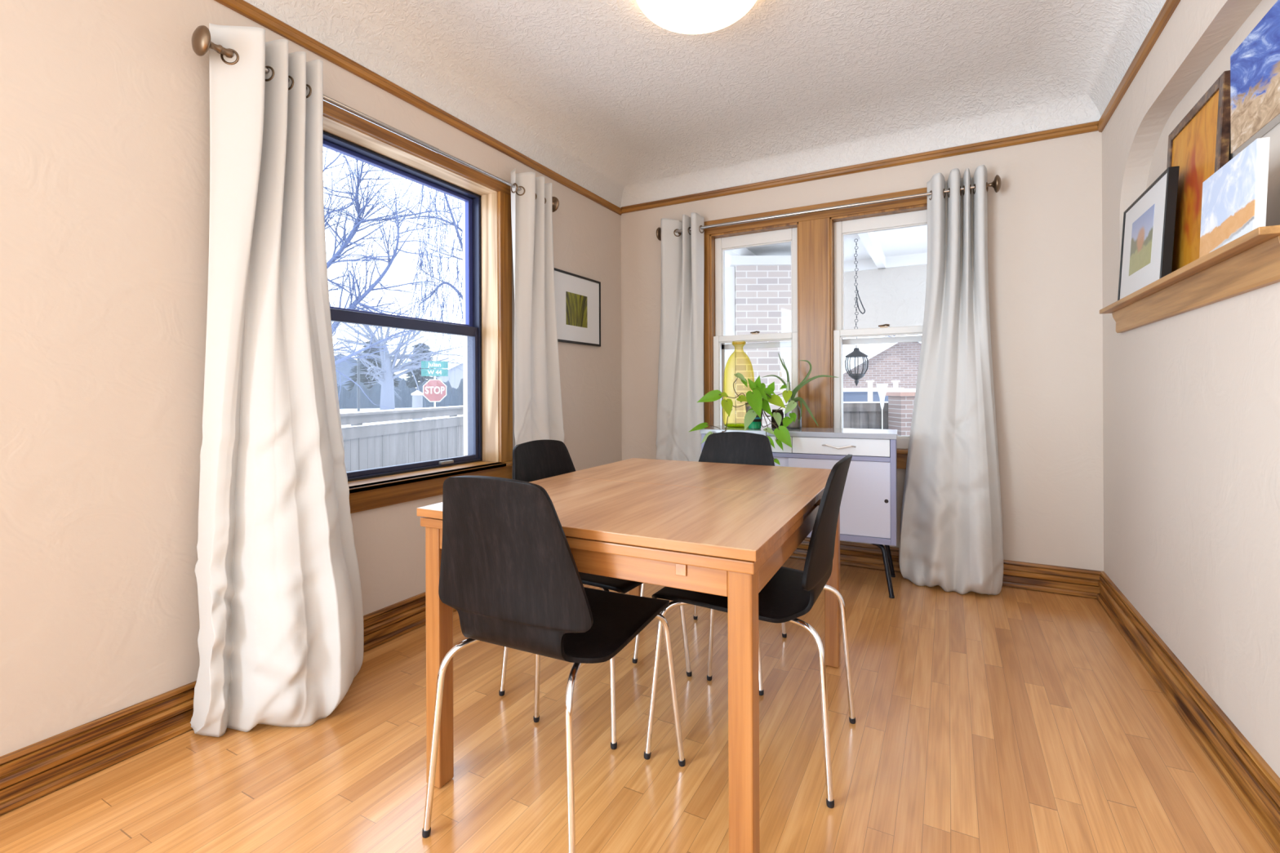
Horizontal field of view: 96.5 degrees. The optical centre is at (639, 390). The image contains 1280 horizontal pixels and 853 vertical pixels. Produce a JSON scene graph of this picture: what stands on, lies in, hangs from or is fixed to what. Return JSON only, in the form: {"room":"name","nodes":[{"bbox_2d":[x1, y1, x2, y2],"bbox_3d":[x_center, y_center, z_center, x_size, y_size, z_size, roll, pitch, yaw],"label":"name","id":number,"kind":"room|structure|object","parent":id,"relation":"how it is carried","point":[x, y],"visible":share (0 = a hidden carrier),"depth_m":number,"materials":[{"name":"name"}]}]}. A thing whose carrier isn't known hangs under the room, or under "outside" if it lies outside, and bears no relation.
{"room":"dining room","nodes":[
{"label":"dining room","id":0,"kind":"room"},
{"bbox_2d":[0,0,622,756],"bbox_3d":[-1.905,-0.267,1.189,0.270,2.850,7.485,0,0,28],"label":"wall","id":1,"kind":"structure","parent":0,"point":[104,104],"depth_m":1.65,"materials":[{"name":"beige paint"}]},
{"bbox_2d":[0,591,456,815],"bbox_3d":[-1.829,0.989,0.998,0.034,0.130,7.215,0,0,28],"label":"baseboard","id":2,"kind":"structure","parent":1,"relation":"attached to","point":[29,773],"depth_m":1.61,"materials":[{"name":"brown wood"}]},
{"bbox_2d":[191,25,559,212],"bbox_3d":[-0.946,-1.076,2.545,0.135,0.090,1.809,0,0,28],"label":"curtain rod","id":3,"kind":"object","parent":1,"relation":"attached to","point":[202,42],"visible":0.56,"depth_m":2.20,"materials":[{"name":"silver metal"}]},
{"bbox_2d":[190,22,364,737],"bbox_3d":[-1.124,-0.063,1.891,0.378,2.232,0.515,0,0,28],"label":"curtain","id":4,"kind":"object","parent":3,"relation":"hanging from","point":[281,637],"visible":0.99,"depth_m":1.82,"materials":[{"name":"white fabric"}]},
{"bbox_2d":[511,168,564,445],"bbox_3d":[-0.548,-0.064,3.142,0.185,2.228,0.469,0,0,28],"label":"curtain","id":5,"kind":"object","parent":3,"relation":"hanging from","point":[538,407],"visible":0.53,"depth_m":3.12,"materials":[{"name":"white fabric"}]},
{"bbox_2d":[322,100,512,513],"bbox_3d":[-1.079,-0.309,2.587,0.265,1.595,1.340,0,0,28],"label":"window","id":6,"kind":"structure","parent":1,"relation":"in","point":[487,328],"depth_m":3.00,"materials":[{"name":"brown wood"}]},
{"bbox_2d":[214,0,622,215],"bbox_3d":[-1.845,-1.295,1.001,0.022,0.046,7.215,0,0,28],"label":"trim","id":7,"kind":"structure","parent":1,"relation":"attached to","point":[242,7],"depth_m":2.43,"materials":[{"name":"brown wood"}]},
{"bbox_2d":[554,267,600,346],"bbox_3d":[-0.402,-0.518,3.665,0.020,0.441,0.536,0,0,28],"label":"framed picture","id":8,"kind":"object","parent":1,"relation":"attached to","point":[577,297],"visible":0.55,"depth_m":3.66,"materials":[{"name":"black"}]},
{"bbox_2d":[565,291,587,328],"bbox_3d":[-0.403,-0.512,3.654,0.001,0.206,0.236,0,0,28],"label":"print","id":9,"kind":"object","parent":8,"relation":"attached to","point":[576,302],"depth_m":3.65},
{"bbox_2d":[0,557,1276,852],"bbox_3d":[-0.547,1.112,0.477,3.385,0.120,7.515,0,0,28],"label":"floor","id":10,"kind":"structure","parent":0,"point":[1014,720],"depth_m":1.61,"materials":[{"name":"brown wood"}]},
{"bbox_2d":[422,475,685,852],"bbox_3d":[-0.219,0.619,1.477,0.515,0.864,0.531,0,0,26],"label":"dining chair","id":11,"kind":"object","parent":10,"relation":"on","point":[508,570],"visible":1,"depth_m":1.28,"materials":[{"name":"black wood"}]},
{"bbox_2d":[498,440,692,749],"bbox_3d":[-0.168,0.619,2.021,0.531,0.864,0.515,0,0,31],"label":"dining chair","id":12,"kind":"object","parent":10,"relation":"on","point":[537,460],"visible":0.2,"depth_m":2.07,"materials":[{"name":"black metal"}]},
{"bbox_2d":[416,457,840,852],"bbox_3d":[0.097,0.679,1.858,0.918,0.738,1.234,0,0,27],"label":"dining table","id":13,"kind":"object","parent":10,"relation":"on","point":[721,529],"visible":0.78,"depth_m":1.39,"materials":[{"name":"brown wood"}]},
{"bbox_2d":[632,431,786,695],"bbox_3d":[0.318,0.617,2.310,0.515,0.864,0.530,0,0,28],"label":"dining chair","id":14,"kind":"object","parent":10,"relation":"on","point":[726,447],"visible":0.16,"depth_m":2.50,"materials":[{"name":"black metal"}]},
{"bbox_2d":[644,453,855,808],"bbox_3d":[0.360,0.617,1.731,0.531,0.864,0.515,0,0,28],"label":"dining chair","id":15,"kind":"object","parent":10,"relation":"on","point":[791,593],"visible":0.77,"depth_m":1.59,"materials":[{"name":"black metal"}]},
{"bbox_2d":[700,425,897,598],"bbox_3d":[0.891,0.634,3.237,1.034,0.826,0.391,0,0,25],"label":"base cabinet","id":16,"kind":"object","parent":10,"relation":"on","point":[868,503],"visible":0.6,"depth_m":2.95,"materials":[{"name":"blue paint"}]},
{"bbox_2d":[722,342,755,427],"bbox_3d":[0.599,-0.037,3.449,0.198,0.518,0.198,0,0,28],"label":"glass vase","id":17,"kind":"object","parent":16,"relation":"on","point":[730,424],"visible":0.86,"depth_m":3.40,"materials":[{"name":"yellow glass"}]},
{"bbox_2d":[688,373,796,465],"bbox_3d":[0.599,0.148,3.231,0.588,0.500,0.285,0,0,28],"label":"pothos plant","id":18,"kind":"object","parent":16,"relation":"on","point":[758,400],"visible":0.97,"depth_m":3.20,"materials":[{"name":"green plant"}]},
{"bbox_2d":[771,408,783,428],"bbox_3d":[0.807,0.166,3.355,0.071,0.110,0.071,0,0,28],"label":"jar","id":19,"kind":"object","parent":16,"relation":"on","point":[780,411],"visible":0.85,"depth_m":3.33,"materials":[{"name":"black glass"}]},
{"bbox_2d":[763,352,837,428],"bbox_3d":[0.918,-0.001,3.275,0.096,0.447,0.477,0,0,-41],"label":"plant","id":20,"kind":"object","parent":16,"relation":"on","point":[797,424],"visible":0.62,"depth_m":3.27,"materials":[{"name":"green plant"}]},
{"bbox_2d":[244,0,1166,207],"bbox_3d":[-0.630,-1.532,0.345,2.785,0.430,7.215,0,0,28],"label":"ceiling","id":21,"kind":"structure","parent":0,"point":[628,108],"depth_m":2.76,"materials":[{"name":"white paint"}]},
{"bbox_2d":[636,0,756,34],"bbox_3d":[0.221,-1.492,2.173,0.490,0.117,0.490,0,0,28],"label":"ceiling light","id":22,"kind":"object","parent":21,"relation":"attached to","point":[681,16],"visible":1,"depth_m":2.20,"materials":[{"name":"white glass"}]},
{"bbox_2d":[724,255,791,426],"bbox_3d":[1.403,-0.031,6.050,1.291,2.650,0.600,0,0,0],"label":"window glass","id":23,"kind":"object","parent":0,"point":[757,288],"visible":0.36,"depth_m":5.80,"materials":[{"name":"clear glass"}]},
{"bbox_2d":[620,130,1103,571],"bbox_3d":[1.272,-0.281,3.574,3.055,2.850,0.270,0,0,28],"label":"wall","id":24,"kind":"structure","parent":0,"point":[1045,215],"depth_m":3.00,"materials":[{"name":"beige paint"}]},
{"bbox_2d":[703,234,711,428],"bbox_3d":[1.097,-0.354,3.503,1.501,1.392,0.022,0,0,28],"label":"trim","id":25,"kind":"structure","parent":24,"relation":"attached to","point":[707,237],"depth_m":3.84,"materials":[{"name":"brown wood"}]},
{"bbox_2d":[710,222,799,426],"bbox_3d":[0.782,-0.352,3.792,0.597,1.392,0.212,0,0,28],"label":"window","id":26,"kind":"structure","parent":24,"relation":"in","point":[786,233],"depth_m":3.82,"materials":[{"name":"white wood"}]},
{"bbox_2d":[798,217,831,427],"bbox_3d":[1.123,-0.354,3.603,0.189,1.392,0.220,0,0,28],"label":"trim","id":27,"kind":"structure","parent":24,"relation":"attached to","point":[814,235],"depth_m":3.50,"materials":[{"name":"brown wood"}]},
{"bbox_2d":[704,186,927,235],"bbox_3d":[1.071,-1.093,3.514,1.555,0.091,0.024,0,0,28],"label":"trim","id":28,"kind":"structure","parent":24,"relation":"attached to","point":[919,200],"depth_m":3.48,"materials":[{"name":"brown wood"}]},
{"bbox_2d":[656,174,1001,240],"bbox_3d":[1.014,-1.079,3.482,2.009,0.090,0.135,0,0,28],"label":"curtain rod","id":29,"kind":"object","parent":24,"relation":"attached to","point":[996,184],"visible":0.62,"depth_m":3.39,"materials":[{"name":"silver metal"}]},
{"bbox_2d":[656,212,704,462],"bbox_3d":[0.260,-0.060,3.849,0.370,2.212,0.147,0,0,28],"label":"curtain","id":30,"kind":"object","parent":29,"relation":"hanging from","point":[681,354],"visible":0.74,"depth_m":3.83,"materials":[{"name":"white fabric"}]},
{"bbox_2d":[898,164,1003,595],"bbox_3d":[1.628,-0.068,3.014,0.501,2.217,0.338,0,0,28],"label":"curtain","id":31,"kind":"object","parent":29,"relation":"hanging from","point":[951,538],"visible":1,"depth_m":3.01,"materials":[{"name":"white fabric"}]},
{"bbox_2d":[620,120,1098,213],"bbox_3d":[1.079,-1.319,3.510,2.785,0.046,0.022,0,0,28],"label":"trim","id":32,"kind":"structure","parent":24,"relation":"attached to","point":[1091,126],"depth_m":3.33,"materials":[{"name":"brown wood"}]},
{"bbox_2d":[830,204,927,448],"bbox_3d":[1.467,-0.355,3.422,0.597,1.392,0.212,0,0,28],"label":"window","id":33,"kind":"structure","parent":24,"relation":"in","point":[913,215],"depth_m":3.47,"materials":[{"name":"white wood"}]},
{"bbox_2d":[896,453,907,469],"bbox_3d":[1.078,0.409,3.515,1.555,0.089,0.020,0,0,28],"label":"trim","id":34,"kind":"structure","parent":24,"relation":"attached to","point":[901,458],"depth_m":3.28,"materials":[{"name":"brown wood"}]},
{"bbox_2d":[896,448,908,453],"bbox_3d":[1.105,0.353,3.566,1.615,0.022,0.205,0,0,28],"label":"trim","id":35,"kind":"structure","parent":24,"relation":"attached to","point":[898,451],"depth_m":3.25,"materials":[{"name":"brown wood"}]},
{"bbox_2d":[789,537,1101,598],"bbox_3d":[1.086,0.976,3.505,2.785,0.130,0.034,0,0,28],"label":"baseboard","id":36,"kind":"structure","parent":24,"relation":"attached to","point":[1034,576],"depth_m":3.00,"materials":[{"name":"brown wood"}]},
{"bbox_2d":[1102,0,1279,777],"bbox_3d":[0.775,-0.278,-0.257,0.250,2.850,7.485,0,0,28],"label":"wall","id":37,"kind":"structure","parent":0,"point":[1191,399],"depth_m":1.79,"materials":[{"name":"beige paint"}]},
{"bbox_2d":[1097,0,1180,132],"bbox_3d":[0.587,-1.310,-0.311,0.022,0.054,7.215,0,0,28],"label":"trim","id":38,"kind":"structure","parent":37,"relation":"attached to","point":[1169,6],"depth_m":2.24,"materials":[{"name":"brown wood"}]},
{"bbox_2d":[1097,571,1279,852],"bbox_3d":[0.591,0.978,-0.308,0.034,0.130,7.215,0,0,28],"label":"baseboard","id":39,"kind":"structure","parent":37,"relation":"attached to","point":[1253,781],"depth_m":1.67,"materials":[{"name":"brown wood"}]},
{"bbox_2d":[1099,224,1279,333],"bbox_3d":[1.796,-0.308,1.890,0.159,0.109,1.513,0,0,28],"label":"wall shelf","id":40,"kind":"object","parent":37,"relation":"attached to","point":[1250,262],"visible":1,"depth_m":1.60,"materials":[{"name":"brown wood"}]},
{"bbox_2d":[1117,165,1179,300],"bbox_3d":[1.992,-0.573,2.256,0.055,0.421,0.580,0,0,28],"label":"framed picture","id":41,"kind":"object","parent":40,"relation":"on","point":[1148,225],"visible":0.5,"depth_m":2.17,"materials":[{"name":"black"}]},
{"bbox_2d":[1128,204,1155,275],"bbox_3d":[1.989,-0.589,2.268,0.001,0.220,0.290,4,2,28],"label":"print","id":42,"kind":"object","parent":41,"relation":"attached to","point":[1142,233],"depth_m":2.25},
{"bbox_2d":[1166,70,1231,272],"bbox_3d":[1.889,-0.666,1.954,0.049,0.606,0.500,0,0,28],"label":"framed picture","id":43,"kind":"object","parent":40,"relation":"on","point":[1199,144],"visible":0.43,"depth_m":1.91,"materials":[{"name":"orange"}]},
{"bbox_2d":[1171,90,1218,272],"bbox_3d":[1.886,-0.666,1.955,0.004,0.538,0.432,3,1,28],"label":"painting","id":44,"kind":"object","parent":43,"relation":"attached to","point":[1194,144],"depth_m":1.94},
{"bbox_2d":[1199,137,1270,257],"bbox_3d":[1.554,-0.481,1.503,0.031,0.239,0.330,0,0,28],"label":"canvas painting","id":45,"kind":"object","parent":40,"relation":"on","point":[1234,198],"visible":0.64,"depth_m":1.45,"materials":[{"name":"white"}]},
{"bbox_2d":[1230,0,1279,153],"bbox_3d":[1.628,-0.843,1.443,0.026,0.288,0.544,0,0,28],"label":"canvas painting","id":46,"kind":"object","parent":37,"relation":"attached to","point":[1255,64],"visible":0.93,"depth_m":1.55,"materials":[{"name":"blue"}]},
{"label":"outside","id":47,"kind":"structure","parent":0,"visible":0},
{"bbox_3d":[-12.140,2.103,40.650,180.000,0.500,180.000,0,0,28],"label":"snow ground","id":48,"kind":"structure","parent":47,"visible":0},
{"bbox_2d":[356,355,359,411],"bbox_3d":[-9.849,0.328,20.000,0.083,3.032,0.083,0,0,-39],"label":"utility pole","id":49,"kind":"object","parent":48,"relation":"on","point":[357,359],"visible":0.54,"depth_m":19.97,"materials":[{"name":"black metal"}]},
{"bbox_2d":[333,350,407,389],"bbox_3d":[-23.096,-0.459,44.000,9.800,4.720,7.800,0,0,-29],"label":"house","id":50,"kind":"structure","parent":48,"relation":"on","point":[347,370],"depth_m":41.05,"materials":[{"name":"blue"}]},
{"bbox_2d":[342,341,400,391],"bbox_3d":[-16.840,-0.672,36.115,5.215,5.093,5.162,0,0,28],"label":"evergreen","id":51,"kind":"object","parent":48,"relation":"on","point":[363,379],"visible":0.16,"depth_m":35.35,"materials":[{"name":"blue plant"}]},
{"bbox_2d":[322,146,462,408],"bbox_3d":[-4.403,-1.820,9.629,5.457,7.292,3.197,0,0,12],"label":"bare tree","id":52,"kind":"object","parent":48,"relation":"on","point":[360,211],"visible":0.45,"depth_m":9.71,"materials":[{"name":"blue plant"}]},
{"bbox_2d":[337,377,463,408],"bbox_3d":[-11.989,0.628,28.987,8.669,2.544,1.366,0,0,-27],"label":"hedge","id":53,"kind":"object","parent":48,"relation":"on","point":[348,399],"visible":0.26,"depth_m":28.37,"materials":[{"name":"grey"}]},
{"bbox_2d":[339,407,463,426],"bbox_3d":[-34.494,1.567,52.715,89.200,1.170,120.000,0,0,28],"label":"snow bank","id":54,"kind":"object","parent":48,"relation":"on","point":[368,409],"depth_m":23.38,"materials":[{"name":"white snow"}]},
{"bbox_2d":[329,271,462,410],"bbox_3d":[-10.859,-1.904,23.325,8.766,6.832,6.615,0,0,-38],"label":"street tree","id":55,"kind":"object","parent":54,"relation":"on","point":[387,393],"visible":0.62,"depth_m":22.85,"materials":[{"name":"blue plant"}]},
{"bbox_2d":[340,405,463,471],"bbox_3d":[-2.870,1.032,9.388,0.171,1.562,10.515,0,0,10],"label":"fence","id":56,"kind":"object","parent":48,"relation":"on","point":[371,446],"visible":0.11,"depth_m":7.56,"materials":[{"name":"white wood"}]},
{"bbox_2d":[346,167,462,405],"bbox_3d":[-5.026,-2.571,14.553,4.593,8.793,3.517,0,0,-8],"label":"weeping tree","id":57,"kind":"object","parent":48,"relation":"on","point":[435,291],"visible":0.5,"depth_m":14.28,"materials":[{"name":"blue plant"}]},
{"bbox_2d":[411,390,423,420],"bbox_3d":[-5.841,0.911,15.000,0.300,1.830,0.300,0,0,28],"label":"pillar","id":58,"kind":"structure","parent":48,"relation":"on","point":[417,396],"depth_m":14.90,"materials":[{"name":"grey"}]},
{"bbox_2d":[397,342,439,388],"bbox_3d":[-12.854,-0.473,34.099,3.589,4.659,3.371,0,0,28],"label":"evergreen","id":59,"kind":"object","parent":48,"relation":"on","point":[411,382],"visible":0.23,"depth_m":33.69,"materials":[{"name":"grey plant"}]},
{"bbox_2d":[421,360,448,417],"bbox_3d":[-6.827,0.431,19.020,0.840,2.799,0.074,0,0,-18],"label":"stop sign","id":60,"kind":"object","parent":48,"relation":"on","point":[433,389],"visible":0.96,"depth_m":18.99,"materials":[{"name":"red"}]},
{"bbox_2d":[417,360,462,389],"bbox_3d":[-18.922,-0.577,60.000,8.800,4.920,6.800,0,0,-26],"label":"house","id":61,"kind":"structure","parent":48,"relation":"on","point":[455,381],"depth_m":56.88,"materials":[{"name":"grey"}]},
{"bbox_2d":[843,401,888,429],"bbox_3d":[3.632,0.986,9.395,1.655,1.596,0.090,0,0,0],"label":"fence","id":62,"kind":"object","parent":48,"relation":"on","point":[856,415],"visible":0.22,"depth_m":9.39,"materials":[{"name":"white wood"}]},
{"bbox_2d":[866,380,874,401],"bbox_3d":[4.636,0.791,11.500,0.120,1.978,0.120,0,0,0],"label":"post","id":63,"kind":"object","parent":48,"relation":"on","point":[869,382],"visible":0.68,"depth_m":11.47,"materials":[{"name":"white paint"}]},
{"bbox_2d":[843,387,903,401],"bbox_3d":[4.943,0.863,13.000,1.560,1.830,1.160,0,0,-17],"label":"garden shed","id":64,"kind":"object","parent":48,"relation":"on","point":[850,394],"visible":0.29,"depth_m":12.40,"materials":[{"name":"blue"}]},
{"bbox_2d":[875,383,888,429],"bbox_3d":[3.647,0.841,8.600,0.170,1.885,0.167,0,0,28],"label":"urn","id":65,"kind":"object","parent":48,"relation":"on","point":[882,388],"visible":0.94,"depth_m":8.56,"materials":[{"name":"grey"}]},
{"bbox_2d":[843,334,922,388],"bbox_3d":[8.395,0.003,19.000,6.300,3.520,5.800,0,0,14],"label":"house","id":66,"kind":"structure","parent":48,"relation":"on","point":[887,362],"depth_m":16.66,"materials":[{"name":"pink brick"}]},
{"bbox_2d":[891,380,900,388],"bbox_3d":[5.150,0.789,11.500,0.120,1.976,0.120,0,0,0],"label":"post","id":67,"kind":"object","parent":48,"relation":"on","point":[895,382],"visible":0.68,"depth_m":11.47,"materials":[{"name":"white paint"}]},
{"bbox_2d":[885,388,915,435],"bbox_3d":[4.461,0.879,9.025,0.935,1.803,0.530,0,0,0],"label":"pier","id":68,"kind":"structure","parent":48,"relation":"on","point":[900,401],"depth_m":8.80,"materials":[{"name":"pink brick"}]},
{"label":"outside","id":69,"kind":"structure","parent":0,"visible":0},
{"bbox_2d":[724,225,927,263],"bbox_3d":[2.431,-1.521,4.937,6.800,0.080,3.235,0,0,28],"label":"ceiling","id":70,"kind":"structure","parent":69,"point":[910,240],"depth_m":5.87,"materials":[{"name":"white paint"}]},
{"bbox_2d":[724,248,755,255],"bbox_3d":[0.906,-1.414,5.647,0.080,0.120,3.035,0,0,28],"label":"beam","id":71,"kind":"structure","parent":70,"relation":"attached to","point":[742,251],"depth_m":5.76,"materials":[{"name":"white paint"}]},
{"bbox_2d":[844,233,868,386],"bbox_3d":[2.035,-0.756,5.377,0.230,1.445,0.230,0,0,28],"label":"lantern","id":72,"kind":"object","parent":70,"relation":"hanging from","point":[855,353],"visible":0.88,"depth_m":5.36,"materials":[{"name":"black metal"}]},
{"bbox_2d":[857,231,885,268],"bbox_3d":[1.988,-1.419,5.063,0.080,0.120,3.035,0,0,28],"label":"beam","id":73,"kind":"structure","parent":70,"relation":"attached to","point":[869,240],"depth_m":5.58,"materials":[{"name":"white paint"}]},
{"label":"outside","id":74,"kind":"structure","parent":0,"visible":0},
{"bbox_2d":[844,264,927,329],"bbox_3d":[4.232,-1.069,5.691,4.350,0.720,0.200,0,0,28],"label":"wall","id":75,"kind":"structure","parent":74,"point":[895,296],"depth_m":6.37,"materials":[{"name":"white paint"}]},
{"bbox_2d":[844,252,927,272],"bbox_3d":[3.145,-1.424,6.259,6.800,0.120,0.230,0,0,28],"label":"trim","id":76,"kind":"structure","parent":75,"relation":"attached to","point":[919,259],"depth_m":6.32,"materials":[{"name":"white paint"}]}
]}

